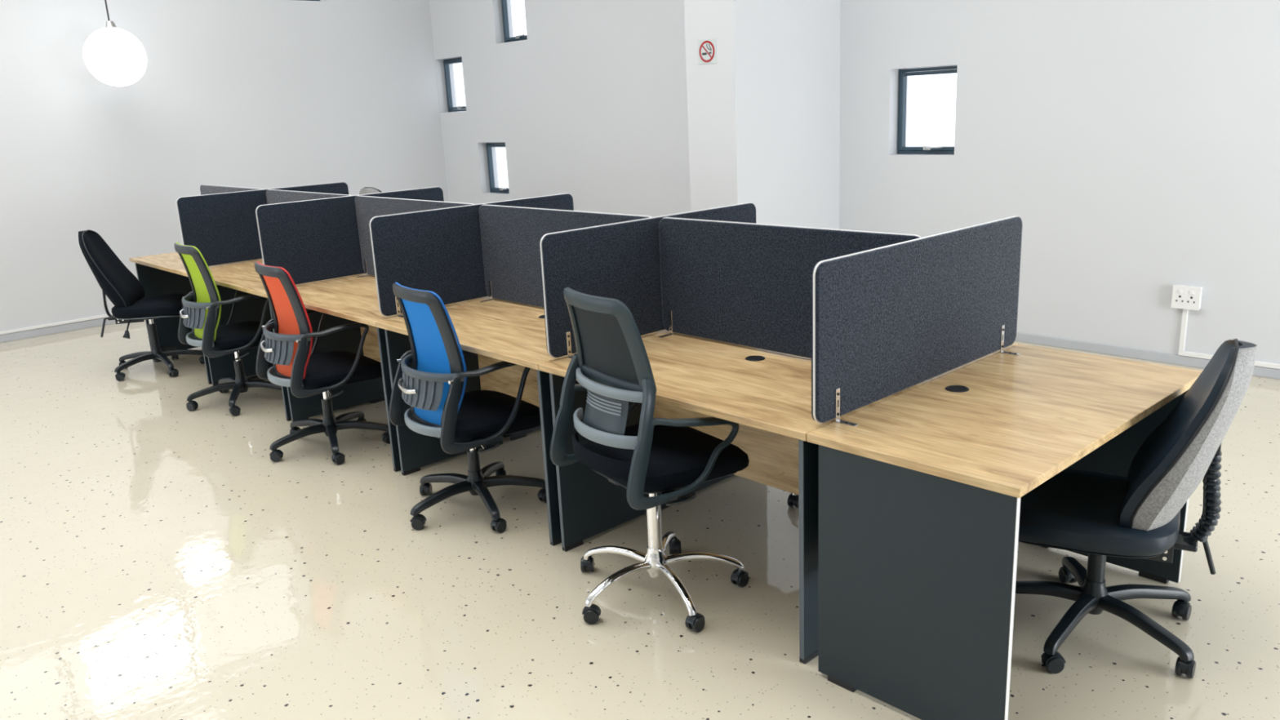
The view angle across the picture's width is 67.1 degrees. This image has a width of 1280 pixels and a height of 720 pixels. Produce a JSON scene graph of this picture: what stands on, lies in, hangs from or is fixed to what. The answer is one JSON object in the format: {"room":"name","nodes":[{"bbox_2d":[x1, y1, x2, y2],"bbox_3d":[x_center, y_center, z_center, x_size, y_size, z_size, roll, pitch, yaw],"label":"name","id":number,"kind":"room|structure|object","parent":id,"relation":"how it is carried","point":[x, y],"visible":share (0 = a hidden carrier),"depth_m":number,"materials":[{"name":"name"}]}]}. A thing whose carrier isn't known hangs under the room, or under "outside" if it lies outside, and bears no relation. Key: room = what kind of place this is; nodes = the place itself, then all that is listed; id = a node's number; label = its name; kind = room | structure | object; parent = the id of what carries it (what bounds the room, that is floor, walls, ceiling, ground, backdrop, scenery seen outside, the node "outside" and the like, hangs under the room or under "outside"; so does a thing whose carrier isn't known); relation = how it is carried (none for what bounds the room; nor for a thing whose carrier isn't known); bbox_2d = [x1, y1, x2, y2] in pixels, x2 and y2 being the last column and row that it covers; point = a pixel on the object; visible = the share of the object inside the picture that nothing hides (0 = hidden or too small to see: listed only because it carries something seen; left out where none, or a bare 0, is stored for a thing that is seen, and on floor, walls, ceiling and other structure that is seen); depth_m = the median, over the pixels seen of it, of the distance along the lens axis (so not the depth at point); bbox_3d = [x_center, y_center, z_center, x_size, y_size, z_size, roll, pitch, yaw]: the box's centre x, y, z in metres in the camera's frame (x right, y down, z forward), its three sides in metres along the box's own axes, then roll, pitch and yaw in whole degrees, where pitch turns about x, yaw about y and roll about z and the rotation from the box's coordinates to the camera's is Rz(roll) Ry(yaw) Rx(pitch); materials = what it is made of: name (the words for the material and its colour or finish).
{"room":"open-plan office","nodes":[
{"label":"open-plan office","id":0,"kind":"room"},
{"bbox_2d":[0,0,448,331],"bbox_3d":[-5.450,-2.398,7.494,9.190,4.620,0.220,-16,20,-41],"label":"wall","id":1,"kind":"structure","parent":0,"point":[255,94],"depth_m":8.66,"materials":[{"name":"paint"}]},
{"bbox_2d":[0,313,115,342],"bbox_3d":[-5.345,-0.158,7.920,8.970,0.066,0.012,-16,20,-41],"label":"baseboard","id":2,"kind":"structure","parent":1,"relation":"attached to","point":[99,322],"depth_m":8.22,"materials":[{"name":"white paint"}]},
{"bbox_2d":[429,0,690,217],"bbox_3d":[-0.491,-2.947,8.664,0.220,4.620,4.739,-16,20,-41],"label":"wall","id":3,"kind":"structure","parent":0,"point":[591,107],"depth_m":8.82,"materials":[{"name":"paint"}]},
{"bbox_2d":[443,57,466,111],"bbox_3d":[-1.926,-2.922,10.254,0.106,0.544,0.507,-16,20,-41],"label":"window","id":4,"kind":"structure","parent":3,"relation":"in","point":[446,62],"depth_m":10.38,"materials":[{"name":"metal"}]},
{"bbox_2d":[485,142,509,193],"bbox_3d":[-1.436,-1.993,10.005,0.106,0.516,0.484,-16,20,-41],"label":"window","id":5,"kind":"structure","parent":3,"relation":"in","point":[489,152],"depth_m":10.12,"materials":[{"name":"metal"}]},
{"bbox_2d":[501,0,527,42],"bbox_3d":[-1.178,-3.351,9.287,0.106,0.546,0.504,-16,20,-41],"label":"window","id":6,"kind":"structure","parent":3,"relation":"in","point":[504,2],"depth_m":9.44,"materials":[{"name":"metal"}]},
{"bbox_2d":[0,320,1279,719],"bbox_3d":[-1.097,0.833,3.754,9.880,0.120,12.670,-16,20,-41],"label":"floor","id":7,"kind":"structure","parent":0,"point":[157,562],"depth_m":3.44,"materials":[{"name":"beige tile"}]},
{"bbox_2d":[78,229,204,381],"bbox_3d":[-3.438,-0.419,6.713,0.669,1.008,0.608,-6,15,-12],"label":"chair","id":8,"kind":"object","parent":7,"relation":"on","point":[116,281],"visible":0.94,"depth_m":6.59,"materials":[{"name":"black fabric"}]},
{"bbox_2d":[128,252,262,384],"bbox_3d":[-3.053,-0.352,6.888,0.631,0.754,1.218,-16,20,-41],"label":"desk","id":9,"kind":"object","parent":7,"relation":"on","point":[160,273],"visible":0.16,"depth_m":7.13,"materials":[{"name":"brown wood"}]},
{"bbox_2d":[200,184,263,195],"bbox_3d":[-2.974,-1.021,7.021,0.092,0.470,1.210,-16,20,-41],"label":"screen","id":10,"kind":"object","parent":9,"relation":"on","point":[204,188],"visible":0.22,"depth_m":7.12,"materials":[{"name":"grey fabric"}]},
{"bbox_2d":[176,182,348,266],"bbox_3d":[-2.501,-0.928,6.581,1.184,0.470,0.092,-16,20,-41],"label":"screen","id":11,"kind":"object","parent":9,"relation":"on","point":[223,227],"visible":0.35,"depth_m":6.40,"materials":[{"name":"grey fabric"}]},
{"bbox_2d":[173,241,283,416],"bbox_3d":[-2.483,-0.229,5.833,0.618,1.000,0.636,-14,19,-38],"label":"chair","id":12,"kind":"object","parent":7,"relation":"on","point":[201,315],"visible":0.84,"depth_m":5.66,"materials":[{"name":"black fabric"}]},
{"bbox_2d":[179,305,205,328],"bbox_3d":[-2.635,-0.269,5.668,0.102,0.135,0.349,-16,20,-41],"label":"support","id":13,"kind":"object","parent":12,"relation":"on","point":[194,316],"depth_m":5.59,"materials":[{"name":"grey plastic"}]},
{"bbox_2d":[207,262,370,421],"bbox_3d":[-2.218,-0.163,6.020,0.631,0.754,1.218,-16,20,-41],"label":"desk","id":14,"kind":"object","parent":7,"relation":"on","point":[245,279],"visible":0.15,"depth_m":6.31,"materials":[{"name":"brown wood"}]},
{"bbox_2d":[266,189,351,204],"bbox_3d":[-2.117,-0.827,6.130,0.092,0.470,1.239,-16,20,-41],"label":"screen","id":15,"kind":"object","parent":14,"relation":"on","point":[273,196],"visible":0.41,"depth_m":6.23,"materials":[{"name":"grey fabric"}]},
{"bbox_2d":[255,186,444,284],"bbox_3d":[-1.634,-0.732,5.680,1.184,0.470,0.092,-16,20,-41],"label":"screen","id":16,"kind":"object","parent":14,"relation":"on","point":[314,240],"visible":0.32,"depth_m":5.51,"materials":[{"name":"grey fabric"}]},
{"bbox_2d":[254,261,390,464],"bbox_3d":[-1.656,-0.024,4.928,0.617,0.990,0.640,-14,19,-38],"label":"chair","id":17,"kind":"object","parent":7,"relation":"on","point":[307,374],"visible":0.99,"depth_m":4.78,"materials":[{"name":"black fabric"}]},
{"bbox_2d":[260,330,293,365],"bbox_3d":[-1.805,-0.062,4.776,0.102,0.135,0.349,-16,20,-41],"label":"support","id":18,"kind":"object","parent":17,"relation":"on","point":[278,349],"depth_m":4.70,"materials":[{"name":"grey plastic"}]},
{"bbox_2d":[359,186,382,195],"bbox_3d":[-2.184,-1.055,8.773,0.634,1.068,0.628,9,19,37],"label":"chair","id":19,"kind":"object","parent":7,"relation":"on","point":[366,190],"visible":0.07,"depth_m":8.39,"materials":[{"name":"black fabric"}]},
{"bbox_2d":[266,275,488,471],"bbox_3d":[-1.382,0.025,5.152,0.631,0.754,1.218,-16,20,-41],"label":"desk","id":20,"kind":"object","parent":7,"relation":"on","point":[353,300],"visible":0.34,"depth_m":5.44,"materials":[{"name":"brown wood"}]},
{"bbox_2d":[355,195,473,277],"bbox_3d":[-1.246,-0.630,5.225,0.092,0.470,1.252,-16,20,-41],"label":"screen","id":21,"kind":"object","parent":20,"relation":"on","point":[367,207],"visible":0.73,"depth_m":5.48,"materials":[{"name":"grey fabric"}]},
{"bbox_2d":[368,193,573,317],"bbox_3d":[-0.758,-0.534,4.771,1.184,0.470,0.092,-16,20,-41],"label":"screen","id":22,"kind":"object","parent":20,"relation":"on","point":[439,251],"visible":0.54,"depth_m":4.59,"materials":[{"name":"grey fabric"}]},
{"bbox_2d":[371,275,510,437],"bbox_3d":[-0.921,-0.106,5.566,0.631,0.754,1.218,-16,20,-41],"label":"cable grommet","id":23,"kind":"object","parent":7,"relation":"on","point":[486,297],"visible":0.02,"depth_m":5.06,"materials":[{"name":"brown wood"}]},
{"bbox_2d":[388,282,546,533],"bbox_3d":[-0.742,0.157,4.054,0.616,1.000,0.641,-14,18,-36],"label":"chair","id":24,"kind":"object","parent":7,"relation":"on","point":[439,408],"visible":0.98,"depth_m":3.90,"materials":[{"name":"black fabric"}]},
{"bbox_2d":[397,371,444,410],"bbox_3d":[-0.900,0.111,3.912,0.107,0.135,0.348,-16,20,-41],"label":"support","id":25,"kind":"object","parent":24,"relation":"on","point":[424,390],"depth_m":3.84,"materials":[{"name":"grey plastic"}]},
{"bbox_2d":[375,298,659,546],"bbox_3d":[-0.546,0.214,4.283,0.631,0.754,1.218,-16,20,-41],"label":"desk","id":26,"kind":"object","parent":7,"relation":"on","point":[493,331],"visible":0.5,"depth_m":4.38,"materials":[{"name":"oak melamine"},{"name":"grey melamine"},{"name":"painted steel"}]},
{"bbox_2d":[478,204,651,307],"bbox_3d":[-0.376,-0.434,4.322,0.092,0.470,1.234,-16,20,-41],"label":"screen","id":27,"kind":"object","parent":26,"relation":"on","point":[511,236],"visible":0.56,"depth_m":4.54,"materials":[{"name":"grey fabric"}]},
{"bbox_2d":[492,297,677,491],"bbox_3d":[-0.085,0.083,4.698,0.631,0.754,1.218,-16,20,-41],"label":"desk","id":28,"kind":"object","parent":7,"relation":"on","point":[521,434],"visible":0.09,"depth_m":5.01,"materials":[{"name":"brown wood"}]},
{"bbox_2d":[550,287,749,631],"bbox_3d":[0.028,0.286,3.240,0.613,1.093,0.628,-11,17,-27],"label":"chair","id":29,"kind":"object","parent":7,"relation":"on","point":[651,456],"visible":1,"depth_m":3.10,"materials":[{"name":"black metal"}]},
{"bbox_2d":[538,331,926,664],"bbox_3d":[0.290,0.404,3.415,0.631,0.754,1.218,-16,20,-41],"label":"desk","id":30,"kind":"object","parent":7,"relation":"on","point":[767,394],"visible":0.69,"depth_m":3.39,"materials":[{"name":"grey melamine"},{"name":"oak melamine"},{"name":"black plastic"}]},
{"bbox_2d":[539,202,756,358],"bbox_3d":[0.105,-0.339,3.873,1.184,0.470,0.092,-16,20,-41],"label":"screen","id":31,"kind":"object","parent":30,"relation":"on","point":[620,261],"visible":0.62,"depth_m":3.68,"materials":[{"name":"grey fabric"}]},
{"bbox_2d":[657,217,921,358],"bbox_3d":[0.468,-0.243,3.444,0.092,0.470,1.178,-16,20,-41],"label":"screen","id":32,"kind":"object","parent":30,"relation":"on","point":[746,284],"visible":0.58,"depth_m":3.55,"materials":[{"name":"grey fabric"}]},
{"bbox_2d":[787,493,799,507],"bbox_3d":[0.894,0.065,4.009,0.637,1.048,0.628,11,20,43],"label":"caster wheel","id":33,"kind":"object","parent":7,"relation":"on","point":[793,499],"visible":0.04,"depth_m":4.00,"materials":[{"name":"black plastic"}]},
{"bbox_2d":[662,329,1019,498],"bbox_3d":[0.750,0.272,3.829,0.631,0.754,1.218,-16,20,-41],"label":"desk","id":34,"kind":"object","parent":7,"relation":"on","point":[708,483],"visible":0.08,"depth_m":3.63,"materials":[{"name":"brown wood"}]},
{"bbox_2d":[806,343,1202,719],"bbox_3d":[1.149,0.480,2.968,1.265,0.754,0.615,-16,20,-41],"label":"desk","id":35,"kind":"object","parent":7,"relation":"on","point":[919,500],"visible":0.86,"depth_m":2.60,"materials":[{"name":"brown wood"}]},
{"bbox_2d":[811,215,1022,426],"bbox_3d":[0.930,-0.152,3.016,1.184,0.470,0.092,-16,20,-41],"label":"screen","id":36,"kind":"object","parent":35,"relation":"on","point":[886,321],"visible":1,"depth_m":2.94,"materials":[{"name":"grey fabric"}]},
{"bbox_2d":[1015,338,1257,678],"bbox_3d":[1.411,0.379,2.923,0.647,0.947,0.623,-2,15,4],"label":"chair","id":37,"kind":"object","parent":7,"relation":"on","point":[1099,515],"visible":0.93,"depth_m":2.77,"materials":[{"name":"black fabric"}]},
{"bbox_2d":[684,0,840,229],"bbox_3d":[0.949,-2.520,6.786,1.382,4.620,0.439,-16,20,-41],"label":"wall pier","id":38,"kind":"object","parent":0,"point":[764,117],"visible":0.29,"depth_m":6.64,"materials":[{"name":"paint"}]},
{"bbox_2d":[697,38,716,64],"bbox_3d":[0.447,-2.055,6.431,0.006,0.158,0.164,-16,20,-41],"label":"no smoking sign","id":39,"kind":"object","parent":38,"relation":"attached to","point":[707,48],"visible":1,"depth_m":6.43,"materials":[{"name":"white plastic"}]},
{"bbox_2d":[839,0,1279,364],"bbox_3d":[3.951,-2.058,4.486,0.220,4.620,7.092,-16,20,-41],"label":"wall","id":40,"kind":"structure","parent":0,"point":[1134,144],"depth_m":5.88,"materials":[{"name":"paint"}]},
{"bbox_2d":[897,65,957,154],"bbox_3d":[2.018,-1.734,6.724,0.106,0.584,0.504,-16,20,-41],"label":"window","id":41,"kind":"structure","parent":40,"relation":"in","point":[903,73],"depth_m":6.82,"materials":[{"name":"metal"}]},
{"bbox_2d":[1014,332,1279,379],"bbox_3d":[3.977,0.170,4.988,0.012,0.058,7.080,-16,20,-41],"label":"baseboard","id":42,"kind":"structure","parent":40,"relation":"attached to","point":[1261,371],"depth_m":5.97,"materials":[{"name":"white paint"}]},
{"bbox_2d":[1178,309,1188,351],"bbox_3d":[3.219,-0.182,5.713,0.018,0.262,0.030,-16,20,-41],"label":"trim","id":43,"kind":"structure","parent":40,"relation":"attached to","point":[1185,312],"depth_m":5.71,"materials":[{"name":"white plastic"}]},
{"bbox_2d":[1170,284,1202,311],"bbox_3d":[3.201,-0.368,5.649,0.051,0.138,0.152,-16,20,-41],"label":"wall socket","id":44,"kind":"object","parent":40,"relation":"attached to","point":[1184,297],"visible":1,"depth_m":5.63,"materials":[{"name":"white plastic"}]},
{"bbox_2d":[1177,351,1279,368],"bbox_3d":[4.807,0.316,4.108,0.018,0.028,4.645,-16,20,-41],"label":"trim","id":45,"kind":"structure","parent":40,"relation":"attached to","point":[1270,365],"depth_m":5.64,"materials":[{"name":"white plastic"}]},
{"bbox_3d":[-1.319,-3.759,2.541,9.880,0.150,12.670,-16,20,-41],"label":"ceiling","id":46,"kind":"structure","parent":0,"visible":0},
{"bbox_2d":[83,0,146,86],"bbox_3d":[-4.229,-3.466,7.411,0.450,2.630,0.450,-16,20,-41],"label":"pendant lamp","id":47,"kind":"object","parent":46,"relation":"hanging from","point":[113,55],"visible":1,"depth_m":7.55,"materials":[{"name":"white glass"}]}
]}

